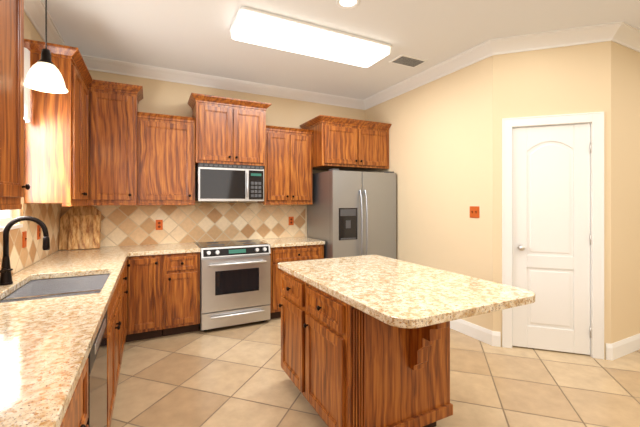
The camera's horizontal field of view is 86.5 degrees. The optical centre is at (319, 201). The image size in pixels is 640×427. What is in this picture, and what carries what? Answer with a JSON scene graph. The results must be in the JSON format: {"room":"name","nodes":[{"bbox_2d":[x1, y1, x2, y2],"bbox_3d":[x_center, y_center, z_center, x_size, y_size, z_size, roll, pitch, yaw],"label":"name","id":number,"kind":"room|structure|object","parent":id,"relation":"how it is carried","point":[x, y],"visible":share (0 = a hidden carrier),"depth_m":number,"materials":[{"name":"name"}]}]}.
{"room":"kitchen","nodes":[
{"label":"kitchen","id":0,"kind":"room"},
{"bbox_2d":[0,12,54,274],"bbox_3d":[-1.120,-0.075,0.205,0.120,2.970,7.770,0,0,-27],"label":"wall","id":1,"kind":"structure","parent":0,"point":[31,32],"depth_m":2.64,"materials":[{"name":"beige paint"}]},
{"bbox_2d":[0,210,22,231],"bbox_3d":[-2.022,-0.412,2.029,0.139,1.195,0.962,0,0,-27],"label":"window","id":2,"kind":"structure","parent":1,"relation":"in","point":[5,217],"depth_m":2.40,"materials":[{"name":"white glass"}]},
{"bbox_2d":[24,47,29,122],"bbox_3d":[-1.947,-0.850,2.067,0.056,0.520,1.040,0,0,-27],"label":"valance curtain","id":3,"kind":"object","parent":2,"relation":"attached to","point":[26,89],"visible":0.15,"depth_m":2.46,"materials":[{"name":"white fabric"}]},
{"bbox_2d":[0,0,31,207],"bbox_3d":[-1.418,-0.573,1.284,0.308,1.165,0.694,0,0,-27],"label":"upper cabinet","id":4,"kind":"object","parent":1,"relation":"attached to","point":[15,134],"depth_m":1.53,"materials":[{"name":"brown wood"}]},
{"bbox_2d":[0,203,60,273],"bbox_3d":[-1.416,0.254,0.940,0.010,0.483,5.950,0,0,-27],"label":"tile backsplash","id":5,"kind":"structure","parent":1,"relation":"attached to","point":[49,216],"depth_m":2.72,"materials":[{"name":"beige tile"}]},
{"bbox_2d":[22,231,26,247],"bbox_3d":[-2.204,0.280,2.542,0.015,0.120,0.075,0,0,-27],"label":"outlet","id":6,"kind":"object","parent":5,"relation":"attached to","point":[24,234],"depth_m":2.53,"materials":[{"name":"orange plastic"}]},
{"bbox_2d":[37,225,40,239],"bbox_3d":[-2.372,0.255,2.872,0.009,0.120,0.075,0,0,-27],"label":"outlet","id":7,"kind":"object","parent":5,"relation":"attached to","point":[38,227],"depth_m":2.84,"materials":[{"name":"orange plastic"}]},
{"bbox_2d":[32,48,83,203],"bbox_3d":[-2.198,-0.573,2.841,0.308,1.165,0.449,0,0,-27],"label":"upper cabinet","id":8,"kind":"object","parent":1,"relation":"attached to","point":[57,119],"depth_m":2.67,"materials":[{"name":"brown wood"}]},
{"bbox_2d":[84,68,95,203],"bbox_3d":[-2.312,-0.573,3.141,0.374,1.165,0.450,0,0,-27],"label":"upper cabinet","id":9,"kind":"object","parent":1,"relation":"attached to","point":[86,139],"depth_m":3.39,"materials":[{"name":"brown wood"}]},
{"bbox_2d":[89,70,364,246],"bbox_3d":[-0.996,-0.075,4.545,3.990,2.970,0.120,0,0,-27],"label":"wall","id":10,"kind":"structure","parent":0,"point":[165,97],"depth_m":4.32,"materials":[{"name":"beige paint"}]},
{"bbox_2d":[96,84,139,203],"bbox_3d":[-2.192,-0.573,3.616,0.437,1.165,0.466,0,0,-27],"label":"upper cabinet","id":11,"kind":"object","parent":10,"relation":"attached to","point":[117,114],"depth_m":3.50,"materials":[{"name":"brown wood"}]},
{"bbox_2d":[140,112,195,203],"bbox_3d":[-1.761,-0.460,3.904,0.585,0.940,0.338,0,0,-27],"label":"upper cabinet","id":12,"kind":"object","parent":10,"relation":"attached to","point":[167,143],"depth_m":3.76,"materials":[{"name":"brown wood"}]},
{"bbox_2d":[61,203,304,246],"bbox_3d":[-1.476,0.361,4.232,2.830,0.698,0.010,0,0,-27],"label":"tile backsplash","id":13,"kind":"structure","parent":10,"relation":"attached to","point":[124,225],"depth_m":4.20,"materials":[{"name":"beige tile"}]},
{"bbox_2d":[156,220,162,229],"bbox_3d":[-1.896,0.270,4.010,0.075,0.120,0.009,0,0,-27],"label":"outlet","id":14,"kind":"object","parent":13,"relation":"attached to","point":[159,223],"depth_m":4.01,"materials":[{"name":"orange plastic"}]},
{"bbox_2d":[289,217,293,224],"bbox_3d":[-0.403,0.265,4.758,0.075,0.120,0.009,0,0,-27],"label":"outlet","id":15,"kind":"object","parent":13,"relation":"attached to","point":[291,219],"depth_m":4.76,"materials":[{"name":"orange plastic"}]},
{"bbox_2d":[192,100,239,164],"bbox_3d":[-1.272,-0.800,4.115,0.474,0.709,0.398,0,0,-27],"label":"upper cabinet","id":16,"kind":"object","parent":10,"relation":"attached to","point":[217,121],"depth_m":3.94,"materials":[{"name":"brown wood"}]},
{"bbox_2d":[195,163,263,200],"bbox_3d":[-1.107,-0.226,4.166,0.766,0.432,0.431,0,0,-27],"label":"microwave","id":17,"kind":"object","parent":16,"relation":"attached to","point":[221,182],"visible":1,"depth_m":4.00,"materials":[{"name":"silver metal"}]},
{"bbox_2d":[240,104,267,167],"bbox_3d":[-0.964,-0.800,4.269,0.474,0.709,0.398,0,0,-27],"label":"upper cabinet","id":18,"kind":"object","parent":10,"relation":"attached to","point":[253,127],"depth_m":4.13,"materials":[{"name":"brown wood"}]},
{"bbox_2d":[257,128,295,203],"bbox_3d":[-0.585,-0.460,4.493,0.397,0.940,0.338,0,0,-27],"label":"upper cabinet","id":19,"kind":"object","parent":10,"relation":"attached to","point":[280,174],"depth_m":4.36,"materials":[{"name":"brown wood"}]},
{"bbox_2d":[296,128,315,203],"bbox_3d":[-0.346,-0.460,4.612,0.397,0.940,0.338,0,0,-27],"label":"upper cabinet","id":20,"kind":"object","parent":10,"relation":"attached to","point":[304,168],"depth_m":4.50,"materials":[{"name":"brown wood"}]},
{"bbox_2d":[304,120,363,170],"bbox_3d":[0.164,-0.747,4.711,0.594,0.565,0.618,0,0,-27],"label":"upper cabinet","id":21,"kind":"object","parent":10,"relation":"attached to","point":[336,144],"depth_m":4.45,"materials":[{"name":"brown wood"}]},
{"bbox_2d":[42,0,639,99],"bbox_3d":[2.112,-1.610,1.757,7.290,0.100,7.890,0,0,-27],"label":"ceiling","id":22,"kind":"structure","parent":0,"point":[193,36],"depth_m":3.08,"materials":[{"name":"white paint"}]},
{"bbox_2d":[24,0,67,93],"bbox_3d":[-1.656,-1.125,2.056,0.214,0.870,0.214,0,0,-27],"label":"pendant light","id":23,"kind":"object","parent":22,"relation":"hanging from","point":[44,74],"visible":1,"depth_m":2.03,"materials":[{"name":"white glass"}]},
{"bbox_2d":[229,6,391,67],"bbox_3d":[-0.051,-1.517,3.229,1.520,0.084,0.460,0,0,-27],"label":"ceiling light","id":24,"kind":"object","parent":22,"relation":"attached to","point":[261,28],"visible":1,"depth_m":3.10,"materials":[{"name":"white plastic"}]},
{"bbox_2d":[336,0,359,8],"bbox_3d":[0.218,-1.555,2.648,0.183,0.009,0.183,0,0,18],"label":"recessed light","id":25,"kind":"object","parent":22,"relation":"in","point":[346,4],"visible":1,"depth_m":2.64,"materials":[{"name":"white"}]},
{"bbox_2d":[389,54,427,67],"bbox_3d":[0.977,-1.552,3.766,0.360,0.016,0.220,0,0,-27],"label":"ceiling vent","id":26,"kind":"object","parent":22,"relation":"in","point":[407,61],"visible":1,"depth_m":3.75,"materials":[{"name":"white metal"}]},
{"bbox_2d":[110,317,639,426],"bbox_3d":[2.112,1.460,1.757,7.290,0.100,7.890,0,0,-27],"label":"floor","id":27,"kind":"structure","parent":0,"point":[232,376],"depth_m":2.61,"materials":[{"name":"tile"}]},
{"bbox_2d":[60,358,87,426],"bbox_3d":[-1.015,0.974,0.856,0.648,0.872,0.600,0,0,-27],"label":"base cabinet","id":28,"kind":"object","parent":27,"relation":"on","point":[76,414],"depth_m":1.12,"materials":[{"name":"brown wood"}]},
{"bbox_2d":[86,310,106,426],"bbox_3d":[-1.269,0.970,1.400,0.624,0.856,0.590,0,0,-27],"label":"dishwasher","id":29,"kind":"object","parent":27,"relation":"on","point":[97,386],"visible":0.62,"depth_m":1.50,"materials":[{"name":"silver metal"}]},
{"bbox_2d":[107,260,127,391],"bbox_3d":[-1.931,0.974,2.686,0.648,0.872,0.468,0,0,-27],"label":"base cabinet","id":30,"kind":"object","parent":27,"relation":"on","point":[117,307],"depth_m":2.36,"materials":[{"name":"brown wood"}]},
{"bbox_2d":[0,246,131,426],"bbox_3d":[-1.116,0.516,1.084,0.653,0.040,5.939,0,0,-27],"label":"countertop","id":31,"kind":"structure","parent":30,"relation":"on","point":[46,344],"depth_m":1.26,"materials":[{"name":"beige stone"}]},
{"bbox_2d":[0,216,49,284],"bbox_3d":[-1.797,0.290,2.059,0.245,0.409,0.132,0,0,-27],"label":"faucet","id":32,"kind":"object","parent":31,"relation":"on","point":[5,275],"visible":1,"depth_m":2.05,"materials":[{"name":"black metal"}]},
{"bbox_2d":[0,274,109,302],"bbox_3d":[-1.591,0.644,2.094,0.520,0.214,0.810,0,0,-27],"label":"sink","id":33,"kind":"object","parent":31,"relation":"in","point":[56,287],"visible":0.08,"depth_m":2.37,"materials":[{"name":"silver metal"}]},
{"bbox_2d":[59,206,100,249],"bbox_3d":[-2.534,0.267,3.598,0.360,0.453,0.157,0,0,-27],"label":"cutting boards","id":34,"kind":"object","parent":31,"relation":"on","point":[80,227],"visible":0.96,"depth_m":3.58,"materials":[{"name":"brown wood"}]},
{"bbox_2d":[126,254,165,341],"bbox_3d":[-1.897,0.974,3.679,0.338,0.872,0.618,0,0,-27],"label":"base cabinet","id":35,"kind":"object","parent":27,"relation":"on","point":[163,295],"depth_m":3.42,"materials":[{"name":"brown wood"}]},
{"bbox_2d":[128,242,200,255],"bbox_3d":[-1.711,0.516,3.759,0.665,0.040,0.623,0,0,-27],"label":"countertop","id":36,"kind":"structure","parent":35,"relation":"on","point":[172,248],"depth_m":3.63,"materials":[{"name":"beige stone"}]},
{"bbox_2d":[166,252,199,335],"bbox_3d":[-1.583,0.974,3.836,0.363,0.872,0.618,0,0,-27],"label":"base cabinet","id":37,"kind":"object","parent":27,"relation":"on","point":[182,269],"depth_m":3.58,"materials":[{"name":"brown wood"}]},
{"bbox_2d":[194,239,270,330],"bbox_3d":[-1.045,0.952,4.041,0.766,0.916,0.709,0,0,-27],"label":"range","id":38,"kind":"object","parent":27,"relation":"on","point":[234,282],"visible":0.94,"depth_m":3.77,"materials":[{"name":"silver metal"}]},
{"bbox_2d":[279,270,298,388],"bbox_3d":[0.122,0.966,2.633,0.755,0.888,0.485,0,0,-27],"label":"base cabinet","id":39,"kind":"object","parent":27,"relation":"on","point":[289,305],"depth_m":2.48,"materials":[{"name":"brown wood"}]},
{"bbox_2d":[269,244,323,318],"bbox_3d":[-0.400,0.974,4.428,0.715,0.872,0.618,0,0,-27],"label":"base cabinet","id":40,"kind":"object","parent":27,"relation":"on","point":[308,252],"depth_m":4.06,"materials":[{"name":"brown wood"}]},
{"bbox_2d":[256,237,324,247],"bbox_3d":[-0.396,0.516,4.420,0.724,0.040,0.619,0,0,-27],"label":"countertop","id":41,"kind":"structure","parent":40,"relation":"on","point":[292,241],"depth_m":4.27,"materials":[{"name":"beige stone"}]},
{"bbox_2d":[307,169,395,258],"bbox_3d":[0.440,0.489,4.694,0.980,1.802,0.839,0,0,-27],"label":"refrigerator","id":42,"kind":"object","parent":27,"relation":"on","point":[351,213],"visible":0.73,"depth_m":4.37,"materials":[{"name":"silver metal"}]},
{"bbox_2d":[299,279,452,426],"bbox_3d":[0.352,0.966,2.174,0.755,0.888,0.542,0,0,-27],"label":"base cabinet","id":43,"kind":"object","parent":27,"relation":"on","point":[343,364],"depth_m":1.92,"materials":[{"name":"brown wood"}]},
{"bbox_2d":[278,255,534,327],"bbox_3d":[0.417,0.500,2.239,0.950,0.040,1.490,0,0,-27],"label":"countertop","id":44,"kind":"structure","parent":43,"relation":"on","point":[395,292],"depth_m":1.86,"materials":[{"name":"stone"}]},
{"bbox_2d":[365,56,492,330],"bbox_3d":[1.258,-0.075,4.366,0.120,2.970,2.220,0,0,-27],"label":"wall","id":45,"kind":"structure","parent":0,"point":[441,147],"depth_m":3.87,"materials":[{"name":"beige paint"}]},
{"bbox_2d":[24,0,639,109],"bbox_3d":[2.112,-1.501,1.757,7.050,0.118,7.650,0,0,-27],"label":"crown molding","id":46,"kind":"structure","parent":45,"relation":"attached to","point":[624,34],"depth_m":3.70,"materials":[{"name":"white"}]},
{"bbox_2d":[352,124,389,171],"bbox_3d":[0.578,-0.747,4.919,0.594,0.565,0.618,0,0,-27],"label":"upper cabinet","id":47,"kind":"object","parent":45,"relation":"attached to","point":[376,139],"depth_m":4.69,"materials":[{"name":"brown wood"}]},
{"bbox_2d":[470,206,478,217],"bbox_3d":[1.601,0.105,3.530,0.015,0.120,0.115,0,0,-27],"label":"outlet","id":48,"kind":"object","parent":45,"relation":"attached to","point":[474,211],"depth_m":3.53,"materials":[{"name":"orange plastic"}]},
{"bbox_2d":[450,319,639,359],"bbox_3d":[2.258,1.340,1.466,7.050,0.140,7.000,0,0,-27],"label":"baseboard","id":49,"kind":"structure","parent":45,"relation":"attached to","point":[621,348],"depth_m":3.32,"materials":[{"name":"white wood"}]},
{"bbox_2d":[493,41,610,358],"bbox_3d":[2.173,-0.075,3.253,0.953,2.970,0.120,0,0,18],"label":"wall","id":50,"kind":"structure","parent":0,"point":[574,79],"depth_m":3.19,"materials":[{"name":"beige paint"}]},
{"bbox_2d":[512,123,590,354],"bbox_3d":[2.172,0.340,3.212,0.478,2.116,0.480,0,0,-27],"label":"pantry door","id":51,"kind":"structure","parent":50,"relation":"in","point":[551,239],"depth_m":3.20,"materials":[{"name":"white wood"}]},
{"bbox_2d":[502,112,603,358],"bbox_3d":[2.177,0.300,3.229,0.815,2.220,0.123,0,0,18],"label":"door frame","id":52,"kind":"structure","parent":50,"relation":"attached to","point":[595,120],"depth_m":3.09,"materials":[{"name":"white wood"}]},
{"bbox_2d":[611,41,639,343],"bbox_3d":[3.700,-0.075,3.660,2.506,2.970,0.120,0,0,-27],"label":"wall","id":53,"kind":"structure","parent":0,"point":[625,192],"depth_m":3.16,"materials":[{"name":"beige paint"}]}
]}

